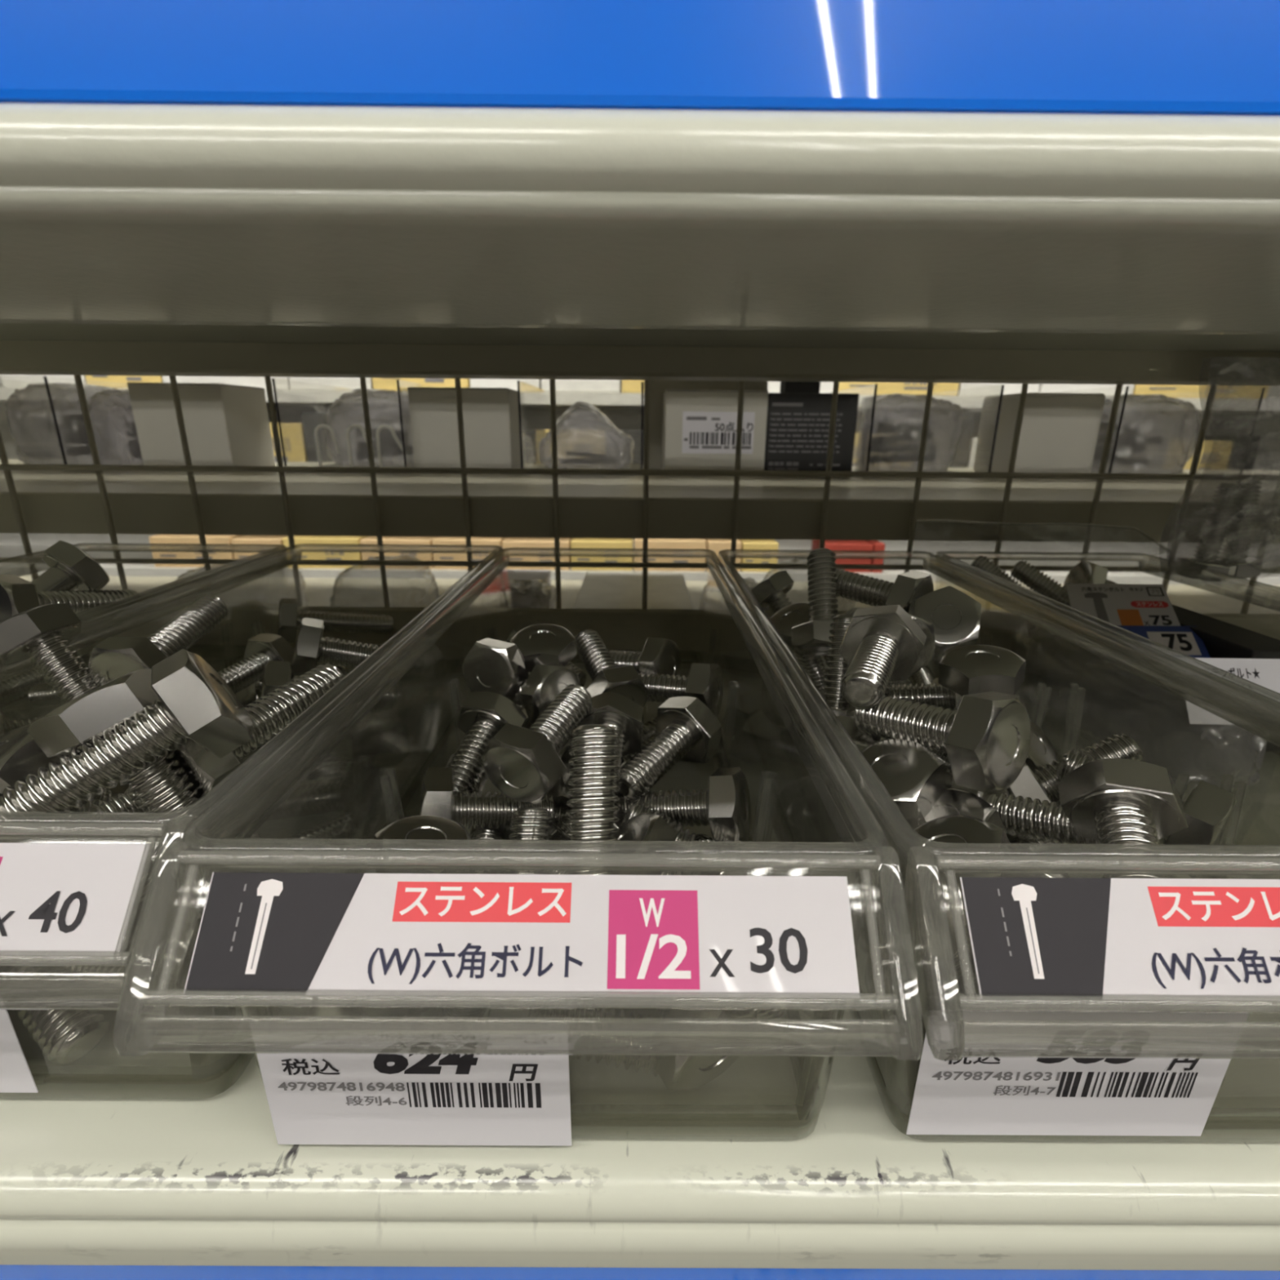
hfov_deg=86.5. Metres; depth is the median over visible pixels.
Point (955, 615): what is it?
bolt
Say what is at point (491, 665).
bolt
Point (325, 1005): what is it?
bolt
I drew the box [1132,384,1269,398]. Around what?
carton
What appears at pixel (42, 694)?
bolt
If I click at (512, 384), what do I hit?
carton
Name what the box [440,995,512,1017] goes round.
bolt
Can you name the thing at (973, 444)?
carton
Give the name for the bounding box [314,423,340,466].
hook
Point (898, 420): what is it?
bag
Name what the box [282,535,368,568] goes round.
carton
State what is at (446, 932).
print
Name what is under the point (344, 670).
bolt
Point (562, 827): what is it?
bolt
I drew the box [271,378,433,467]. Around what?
clear bin
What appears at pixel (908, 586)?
bolt
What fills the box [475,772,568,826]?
bolt
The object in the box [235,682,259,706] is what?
bolt
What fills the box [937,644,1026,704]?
bolt
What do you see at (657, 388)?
product box
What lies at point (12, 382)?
carton
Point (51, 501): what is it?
shelf board
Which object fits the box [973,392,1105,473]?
product box
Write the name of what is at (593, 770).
bolt
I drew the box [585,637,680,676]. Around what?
bolt
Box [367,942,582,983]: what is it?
print
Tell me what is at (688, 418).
print
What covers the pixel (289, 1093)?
print
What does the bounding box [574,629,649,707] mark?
bolt
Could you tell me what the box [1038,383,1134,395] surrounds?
carton
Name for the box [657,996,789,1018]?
bolt
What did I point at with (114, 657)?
bolt
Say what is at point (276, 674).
bolt
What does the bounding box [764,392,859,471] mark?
product box
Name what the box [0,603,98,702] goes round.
bolt
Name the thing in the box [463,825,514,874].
bolt
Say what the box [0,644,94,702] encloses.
bolt
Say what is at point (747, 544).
carton
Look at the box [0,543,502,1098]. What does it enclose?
tray
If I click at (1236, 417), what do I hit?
display rack
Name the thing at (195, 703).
bolt
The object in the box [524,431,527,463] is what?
carton
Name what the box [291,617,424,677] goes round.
bolt
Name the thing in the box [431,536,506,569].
carton
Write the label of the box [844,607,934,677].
bolt
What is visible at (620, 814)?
bolt
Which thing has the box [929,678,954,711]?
bolt
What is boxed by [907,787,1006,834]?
bolt
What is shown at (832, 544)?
carton
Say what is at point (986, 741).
bolt
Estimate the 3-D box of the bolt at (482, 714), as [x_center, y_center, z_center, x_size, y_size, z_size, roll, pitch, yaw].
[-0.060,0.040,0.257,0.028,0.035,0.047,2,17,4]
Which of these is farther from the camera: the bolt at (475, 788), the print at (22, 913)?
the bolt at (475, 788)
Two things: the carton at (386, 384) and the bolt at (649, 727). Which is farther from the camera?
the carton at (386, 384)
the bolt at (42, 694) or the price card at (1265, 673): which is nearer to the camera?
the price card at (1265, 673)
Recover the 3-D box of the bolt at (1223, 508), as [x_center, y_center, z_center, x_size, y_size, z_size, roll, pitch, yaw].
[0.344,-0.065,0.410,0.028,0.058,0.024,0,17,0]
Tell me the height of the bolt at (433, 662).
0.027 m
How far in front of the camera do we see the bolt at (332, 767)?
0.29 m
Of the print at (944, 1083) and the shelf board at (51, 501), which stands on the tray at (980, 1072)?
the print at (944, 1083)
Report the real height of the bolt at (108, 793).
0.050 m
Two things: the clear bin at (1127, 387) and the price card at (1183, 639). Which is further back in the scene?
the clear bin at (1127, 387)
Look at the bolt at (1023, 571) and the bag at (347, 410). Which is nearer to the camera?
the bolt at (1023, 571)
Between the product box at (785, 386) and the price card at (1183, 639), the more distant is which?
the product box at (785, 386)
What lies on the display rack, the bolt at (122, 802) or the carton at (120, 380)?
the carton at (120, 380)
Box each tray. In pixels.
[0,542,287,674]
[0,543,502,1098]
[112,547,923,1146]
[718,549,1279,1142]
[935,551,1279,879]
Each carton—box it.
[0,374,87,387]
[85,375,163,388]
[148,534,246,567]
[161,375,290,390]
[231,534,288,559]
[269,422,307,462]
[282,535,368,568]
[288,377,373,390]
[301,412,333,462]
[360,536,437,568]
[372,377,470,391]
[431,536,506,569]
[470,378,541,391]
[502,537,573,570]
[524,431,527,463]
[541,379,621,392]
[570,537,632,570]
[619,429,644,463]
[622,380,644,393]
[634,537,706,571]
[705,538,742,571]
[738,538,778,572]
[767,381,833,393]
[811,539,873,573]
[838,382,959,395]
[865,540,885,573]
[949,417,973,467]
[956,382,1039,395]
[966,437,977,467]
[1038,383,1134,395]
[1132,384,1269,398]
[1182,440,1233,470]
[1204,435,1261,470]
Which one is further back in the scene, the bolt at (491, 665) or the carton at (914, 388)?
the carton at (914, 388)
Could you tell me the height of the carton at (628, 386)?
0.117 m
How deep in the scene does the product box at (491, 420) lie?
0.73 m
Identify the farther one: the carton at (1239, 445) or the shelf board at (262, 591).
the carton at (1239, 445)
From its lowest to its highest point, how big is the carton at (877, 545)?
0.094 m
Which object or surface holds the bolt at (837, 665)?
in the tray at (980, 1072)
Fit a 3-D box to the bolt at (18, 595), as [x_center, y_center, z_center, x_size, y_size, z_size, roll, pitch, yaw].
[-0.254,-0.019,0.302,0.027,0.029,0.058,6,18,18]
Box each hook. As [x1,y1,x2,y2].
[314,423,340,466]
[346,423,375,466]
[375,424,406,466]
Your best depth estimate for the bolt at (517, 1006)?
0.16 m
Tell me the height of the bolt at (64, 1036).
0.039 m
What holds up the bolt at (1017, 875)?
in the tray at (980, 1072)
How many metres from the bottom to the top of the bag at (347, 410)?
0.086 m
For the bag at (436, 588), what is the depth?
0.71 m
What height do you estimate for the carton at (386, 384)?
0.103 m
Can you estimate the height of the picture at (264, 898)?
0.012 m
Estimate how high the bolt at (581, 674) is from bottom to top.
0.030 m
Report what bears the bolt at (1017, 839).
in the tray at (980, 1072)
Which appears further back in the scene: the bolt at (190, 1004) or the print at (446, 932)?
the bolt at (190, 1004)
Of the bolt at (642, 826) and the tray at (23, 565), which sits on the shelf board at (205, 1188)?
the tray at (23, 565)
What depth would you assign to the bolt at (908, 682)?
0.36 m
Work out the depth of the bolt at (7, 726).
0.32 m
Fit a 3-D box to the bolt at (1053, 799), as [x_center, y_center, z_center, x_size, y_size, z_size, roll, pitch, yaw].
[0.162,0.073,0.235,0.024,0.031,0.047,-3,18,-10]
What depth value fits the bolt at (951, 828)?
0.15 m
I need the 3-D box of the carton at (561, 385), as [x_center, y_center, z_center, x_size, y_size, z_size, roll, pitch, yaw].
[-0.177,-0.815,2.107,0.234,0.100,0.180,0,17,0]
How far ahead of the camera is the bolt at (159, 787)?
0.16 m
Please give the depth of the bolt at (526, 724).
0.32 m
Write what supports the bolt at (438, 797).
in the tray at (326, 1080)
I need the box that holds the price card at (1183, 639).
[1116,625,1210,657]
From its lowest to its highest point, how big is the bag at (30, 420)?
0.089 m
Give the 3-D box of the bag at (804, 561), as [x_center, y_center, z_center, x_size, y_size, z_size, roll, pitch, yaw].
[0.178,-0.047,0.719,0.093,0.073,0.104,0,17,0]
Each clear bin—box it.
[7,376,125,464]
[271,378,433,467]
[516,380,644,469]
[830,383,1004,472]
[1054,386,1265,474]
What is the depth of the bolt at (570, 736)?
0.29 m
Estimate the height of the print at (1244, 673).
0.009 m
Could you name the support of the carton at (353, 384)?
on the display rack
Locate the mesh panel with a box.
[0,374,1279,613]
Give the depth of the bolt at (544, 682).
0.27 m
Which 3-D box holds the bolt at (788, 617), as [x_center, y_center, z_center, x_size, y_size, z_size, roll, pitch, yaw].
[0.077,0.005,0.322,0.038,0.046,0.024,-7,19,-23]
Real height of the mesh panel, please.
0.300 m
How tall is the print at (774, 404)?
0.068 m
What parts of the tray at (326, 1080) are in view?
corner post, picture panel, red panel, magenta panel, corner post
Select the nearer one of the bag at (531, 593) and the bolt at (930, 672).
the bolt at (930, 672)
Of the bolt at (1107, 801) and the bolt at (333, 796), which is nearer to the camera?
the bolt at (1107, 801)
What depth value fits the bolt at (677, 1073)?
0.16 m
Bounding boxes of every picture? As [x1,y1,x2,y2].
[244,879,283,973]
[1011,884,1044,978]
[1084,592,1109,622]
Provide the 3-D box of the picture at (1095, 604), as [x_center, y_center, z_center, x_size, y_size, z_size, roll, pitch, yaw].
[0.255,-0.018,0.380,0.012,0.011,0.035,9,19,26]
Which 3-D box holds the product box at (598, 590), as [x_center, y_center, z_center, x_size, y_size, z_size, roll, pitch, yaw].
[-0.007,-0.043,0.793,0.130,0.018,0.260,0,17,0]
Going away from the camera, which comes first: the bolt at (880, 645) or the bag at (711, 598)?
the bolt at (880, 645)
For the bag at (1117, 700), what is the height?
0.046 m
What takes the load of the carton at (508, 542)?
on the display rack
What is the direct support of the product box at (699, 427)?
on the shelf board at (51, 501)
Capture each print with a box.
[0,890,87,936]
[230,884,266,968]
[278,1082,406,1105]
[281,1053,537,1080]
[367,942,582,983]
[399,886,690,978]
[684,416,751,448]
[709,927,807,977]
[715,422,753,431]
[768,402,842,470]
[932,1071,1060,1095]
[944,1057,1199,1071]
[997,888,1039,973]
[1137,602,1162,606]
[1151,947,1279,988]
[1158,891,1279,921]
[1160,633,1192,651]
[1227,667,1259,678]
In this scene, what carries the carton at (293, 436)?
on the display rack
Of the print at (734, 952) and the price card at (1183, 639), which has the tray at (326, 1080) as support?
the print at (734, 952)
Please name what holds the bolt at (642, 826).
in the tray at (326, 1080)
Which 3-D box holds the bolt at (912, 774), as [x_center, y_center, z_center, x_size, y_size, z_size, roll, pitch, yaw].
[0.077,0.051,0.199,0.038,0.046,0.026,-12,21,-34]
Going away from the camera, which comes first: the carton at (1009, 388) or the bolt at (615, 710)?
the bolt at (615, 710)
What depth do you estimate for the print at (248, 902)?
0.12 m
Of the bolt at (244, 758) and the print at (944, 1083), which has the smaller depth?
the print at (944, 1083)
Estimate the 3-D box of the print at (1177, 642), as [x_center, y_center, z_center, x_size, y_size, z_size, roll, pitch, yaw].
[0.280,0.001,0.354,0.018,0.005,0.014,0,17,0]
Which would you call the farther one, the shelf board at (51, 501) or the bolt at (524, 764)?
the shelf board at (51, 501)
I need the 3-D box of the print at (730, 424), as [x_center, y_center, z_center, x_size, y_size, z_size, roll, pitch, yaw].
[0.098,-0.223,0.710,0.040,0.010,0.001,0,17,0]
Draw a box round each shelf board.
[0,0,1279,386]
[0,459,1279,543]
[0,605,1279,1279]
[19,575,1279,613]
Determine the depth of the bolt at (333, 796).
0.27 m
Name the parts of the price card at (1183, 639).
white panel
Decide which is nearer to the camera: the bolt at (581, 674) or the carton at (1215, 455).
the bolt at (581, 674)
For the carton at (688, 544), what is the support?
on the display rack
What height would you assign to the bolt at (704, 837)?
0.028 m
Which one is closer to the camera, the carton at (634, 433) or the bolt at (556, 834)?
the bolt at (556, 834)
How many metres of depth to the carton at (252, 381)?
2.03 m
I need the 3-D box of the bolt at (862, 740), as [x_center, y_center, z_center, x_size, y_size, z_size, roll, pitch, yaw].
[0.077,0.028,0.232,0.028,0.037,0.046,9,19,24]
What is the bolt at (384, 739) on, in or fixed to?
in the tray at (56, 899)
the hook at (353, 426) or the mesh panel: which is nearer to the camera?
the mesh panel
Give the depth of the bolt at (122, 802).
0.21 m
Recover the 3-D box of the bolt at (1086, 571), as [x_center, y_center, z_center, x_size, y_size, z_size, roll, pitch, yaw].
[0.299,-0.031,0.427,0.058,0.036,0.028,1,17,2]
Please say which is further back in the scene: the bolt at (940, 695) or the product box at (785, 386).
the product box at (785, 386)
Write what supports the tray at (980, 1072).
on the shelf board at (205, 1188)
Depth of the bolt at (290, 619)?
0.42 m
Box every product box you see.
[127,382,275,466]
[407,386,526,468]
[468,569,551,607]
[573,572,693,609]
[648,380,768,468]
[661,389,768,470]
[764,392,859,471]
[779,381,820,393]
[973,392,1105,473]
[1171,604,1279,751]
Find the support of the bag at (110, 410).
on the shelf board at (51, 501)
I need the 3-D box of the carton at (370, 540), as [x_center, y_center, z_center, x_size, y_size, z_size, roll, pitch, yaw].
[-0.782,-0.301,2.268,0.224,0.094,0.181,0,17,0]
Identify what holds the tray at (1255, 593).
on the shelf board at (205, 1188)
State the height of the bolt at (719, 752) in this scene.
0.029 m
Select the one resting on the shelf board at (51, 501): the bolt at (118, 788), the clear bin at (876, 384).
the clear bin at (876, 384)
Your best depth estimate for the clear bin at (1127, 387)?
0.71 m
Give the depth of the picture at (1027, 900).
0.13 m
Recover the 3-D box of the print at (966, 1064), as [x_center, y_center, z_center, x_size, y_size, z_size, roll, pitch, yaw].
[0.092,0.087,0.144,0.055,0.011,0.001,0,17,0]
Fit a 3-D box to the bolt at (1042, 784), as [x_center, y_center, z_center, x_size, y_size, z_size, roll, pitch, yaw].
[0.153,0.050,0.248,0.046,0.038,0.027,-2,18,-8]
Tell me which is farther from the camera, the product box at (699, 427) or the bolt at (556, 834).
the product box at (699, 427)
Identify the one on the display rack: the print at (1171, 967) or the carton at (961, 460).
the carton at (961, 460)
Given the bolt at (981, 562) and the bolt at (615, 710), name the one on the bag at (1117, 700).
the bolt at (981, 562)
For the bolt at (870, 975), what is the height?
0.028 m
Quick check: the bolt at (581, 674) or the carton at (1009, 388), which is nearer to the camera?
the bolt at (581, 674)
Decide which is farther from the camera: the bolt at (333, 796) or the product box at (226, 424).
the product box at (226, 424)
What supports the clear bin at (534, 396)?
on the shelf board at (51, 501)
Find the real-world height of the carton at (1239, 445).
0.139 m
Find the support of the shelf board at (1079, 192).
attached to the upright
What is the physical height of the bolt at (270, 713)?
0.026 m
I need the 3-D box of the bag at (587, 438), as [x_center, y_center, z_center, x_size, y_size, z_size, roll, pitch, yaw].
[-0.063,-0.242,0.800,0.114,0.074,0.121,0,17,0]
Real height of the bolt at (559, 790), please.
0.038 m
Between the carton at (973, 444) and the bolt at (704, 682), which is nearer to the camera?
the bolt at (704, 682)
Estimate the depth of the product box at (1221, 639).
0.35 m
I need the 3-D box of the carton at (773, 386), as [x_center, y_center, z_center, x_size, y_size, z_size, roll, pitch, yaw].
[0.482,-0.798,2.113,0.204,0.075,0.180,0,17,0]
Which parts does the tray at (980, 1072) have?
picture panel, red panel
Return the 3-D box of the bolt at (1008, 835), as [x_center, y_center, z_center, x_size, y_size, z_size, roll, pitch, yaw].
[0.161,0.061,0.274,0.047,0.028,0.026,-12,21,-34]
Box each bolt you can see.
[0,574,137,622]
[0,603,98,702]
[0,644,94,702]
[0,648,253,843]
[0,711,35,736]
[0,723,156,904]
[0,955,109,1064]
[21,791,146,843]
[26,669,203,812]
[28,683,67,706]
[31,540,109,591]
[59,933,260,1015]
[69,752,117,804]
[88,595,227,687]
[107,782,128,794]
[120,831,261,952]
[166,663,344,795]
[199,811,354,916]
[217,633,294,693]
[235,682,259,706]
[239,742,266,764]
[257,662,349,692]
[261,660,405,710]
[266,760,386,822]
[277,598,393,642]
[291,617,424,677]
[305,755,355,782]
[308,995,442,1017]
[348,710,410,769]
[373,814,473,874]
[397,648,445,692]
[419,767,555,829]
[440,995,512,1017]
[445,753,484,794]
[447,691,526,795]
[461,637,528,700]
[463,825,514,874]
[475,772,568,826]
[480,684,592,804]
[487,995,659,1076]
[497,823,570,874]
[504,806,553,874]
[506,619,586,686]
[509,623,577,671]
[511,664,581,724]
[515,704,524,710]
[521,708,532,728]
[546,738,573,810]
[552,756,652,835]
[564,724,620,875]
[568,735,630,761]
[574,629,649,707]
[578,691,643,805]
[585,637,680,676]
[613,805,626,828]
[613,813,686,875]
[617,696,721,800]
[617,767,751,841]
[620,800,757,875]
[628,734,723,758]
[636,662,723,717]
[642,716,657,740]
[648,996,757,1090]
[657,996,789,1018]
[683,834,714,875]
[751,570,794,613]
[769,602,828,693]
[791,548,838,655]
[822,614,853,716]
[835,568,933,614]
[837,604,926,709]
[837,680,893,751]
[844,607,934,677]
[853,880,871,955]
[854,691,1031,792]
[861,737,951,819]
[864,946,968,1042]
[889,683,960,710]
[892,679,915,686]
[907,660,939,686]
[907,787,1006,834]
[913,586,981,662]
[913,814,1033,1006]
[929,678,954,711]
[931,749,951,769]
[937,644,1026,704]
[946,720,1057,776]
[948,772,954,782]
[951,780,1098,844]
[970,555,1071,642]
[1006,733,1143,804]
[1006,833,1017,839]
[1010,560,1071,605]
[1010,836,1060,844]
[1015,873,1069,877]
[1051,795,1195,878]
[1055,748,1236,844]
[1057,758,1188,878]
[1063,560,1117,589]
[1175,483,1244,574]
[1214,480,1262,578]
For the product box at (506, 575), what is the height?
0.021 m
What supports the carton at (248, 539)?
on the display rack
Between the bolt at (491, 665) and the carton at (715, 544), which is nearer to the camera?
the bolt at (491, 665)
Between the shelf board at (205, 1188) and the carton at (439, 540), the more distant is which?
the carton at (439, 540)
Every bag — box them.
[4,382,111,464]
[87,387,143,465]
[175,564,309,606]
[324,388,413,466]
[329,555,439,606]
[499,579,555,608]
[537,400,634,469]
[699,577,768,609]
[763,558,855,610]
[852,393,964,471]
[1010,622,1266,788]
[1090,394,1199,474]
[1172,399,1279,577]
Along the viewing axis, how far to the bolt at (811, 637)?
0.29 m
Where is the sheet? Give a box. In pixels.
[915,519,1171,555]
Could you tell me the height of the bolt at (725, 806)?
0.028 m
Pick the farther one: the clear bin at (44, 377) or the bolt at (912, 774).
the clear bin at (44, 377)
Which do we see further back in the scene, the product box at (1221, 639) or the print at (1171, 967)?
the product box at (1221, 639)
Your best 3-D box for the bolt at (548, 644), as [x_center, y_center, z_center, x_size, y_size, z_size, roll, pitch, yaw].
[-0.041,0.018,0.292,0.025,0.047,0.029,9,19,25]
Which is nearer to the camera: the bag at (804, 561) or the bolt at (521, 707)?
the bolt at (521, 707)
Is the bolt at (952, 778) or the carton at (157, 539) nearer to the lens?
the bolt at (952, 778)
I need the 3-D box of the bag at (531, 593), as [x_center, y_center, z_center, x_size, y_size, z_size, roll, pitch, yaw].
[-0.110,-0.026,0.663,0.060,0.062,0.092,0,17,0]
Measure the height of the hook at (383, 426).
0.045 m
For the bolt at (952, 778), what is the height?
0.029 m
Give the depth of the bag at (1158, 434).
0.75 m
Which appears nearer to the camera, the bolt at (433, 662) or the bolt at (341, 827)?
the bolt at (341, 827)
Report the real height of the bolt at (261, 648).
0.025 m
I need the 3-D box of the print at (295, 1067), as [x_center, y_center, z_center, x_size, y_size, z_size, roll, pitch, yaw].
[-0.049,0.089,0.144,0.055,0.011,0.001,0,17,0]
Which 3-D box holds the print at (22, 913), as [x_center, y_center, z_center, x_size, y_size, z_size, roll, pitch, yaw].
[-0.117,0.053,0.132,0.018,0.006,0.005,0,17,0]
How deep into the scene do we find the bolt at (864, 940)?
0.21 m
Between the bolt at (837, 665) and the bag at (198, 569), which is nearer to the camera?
the bolt at (837, 665)
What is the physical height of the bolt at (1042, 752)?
0.043 m
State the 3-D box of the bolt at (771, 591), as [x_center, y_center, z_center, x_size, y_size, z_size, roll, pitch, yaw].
[0.079,-0.016,0.373,0.043,0.043,0.026,9,19,24]
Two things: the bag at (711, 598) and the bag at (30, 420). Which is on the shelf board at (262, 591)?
the bag at (711, 598)
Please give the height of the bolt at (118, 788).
0.026 m
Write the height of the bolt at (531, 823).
0.044 m
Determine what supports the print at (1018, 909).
on the tray at (980, 1072)
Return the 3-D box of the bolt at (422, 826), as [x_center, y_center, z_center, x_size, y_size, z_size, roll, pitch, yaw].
[-0.059,0.074,0.191,0.029,0.047,0.024,0,17,0]
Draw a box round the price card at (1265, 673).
[1185,657,1279,724]
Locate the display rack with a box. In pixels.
[0,374,1279,585]
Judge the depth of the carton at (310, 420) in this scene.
2.07 m
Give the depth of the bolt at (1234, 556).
0.41 m
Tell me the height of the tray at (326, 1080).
0.080 m
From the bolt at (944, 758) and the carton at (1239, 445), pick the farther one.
the carton at (1239, 445)
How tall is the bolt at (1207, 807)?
0.028 m
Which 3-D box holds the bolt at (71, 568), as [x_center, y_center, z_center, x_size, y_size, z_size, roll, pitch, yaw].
[-0.266,-0.019,0.299,0.025,0.046,0.059,7,19,20]
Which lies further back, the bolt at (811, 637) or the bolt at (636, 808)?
the bolt at (811, 637)
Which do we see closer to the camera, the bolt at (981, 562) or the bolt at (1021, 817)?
the bolt at (1021, 817)
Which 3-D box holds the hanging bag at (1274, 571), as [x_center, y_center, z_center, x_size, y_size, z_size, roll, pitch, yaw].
[0.391,-0.097,0.395,0.145,0.124,0.030,1,17,3]
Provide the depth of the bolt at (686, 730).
0.25 m

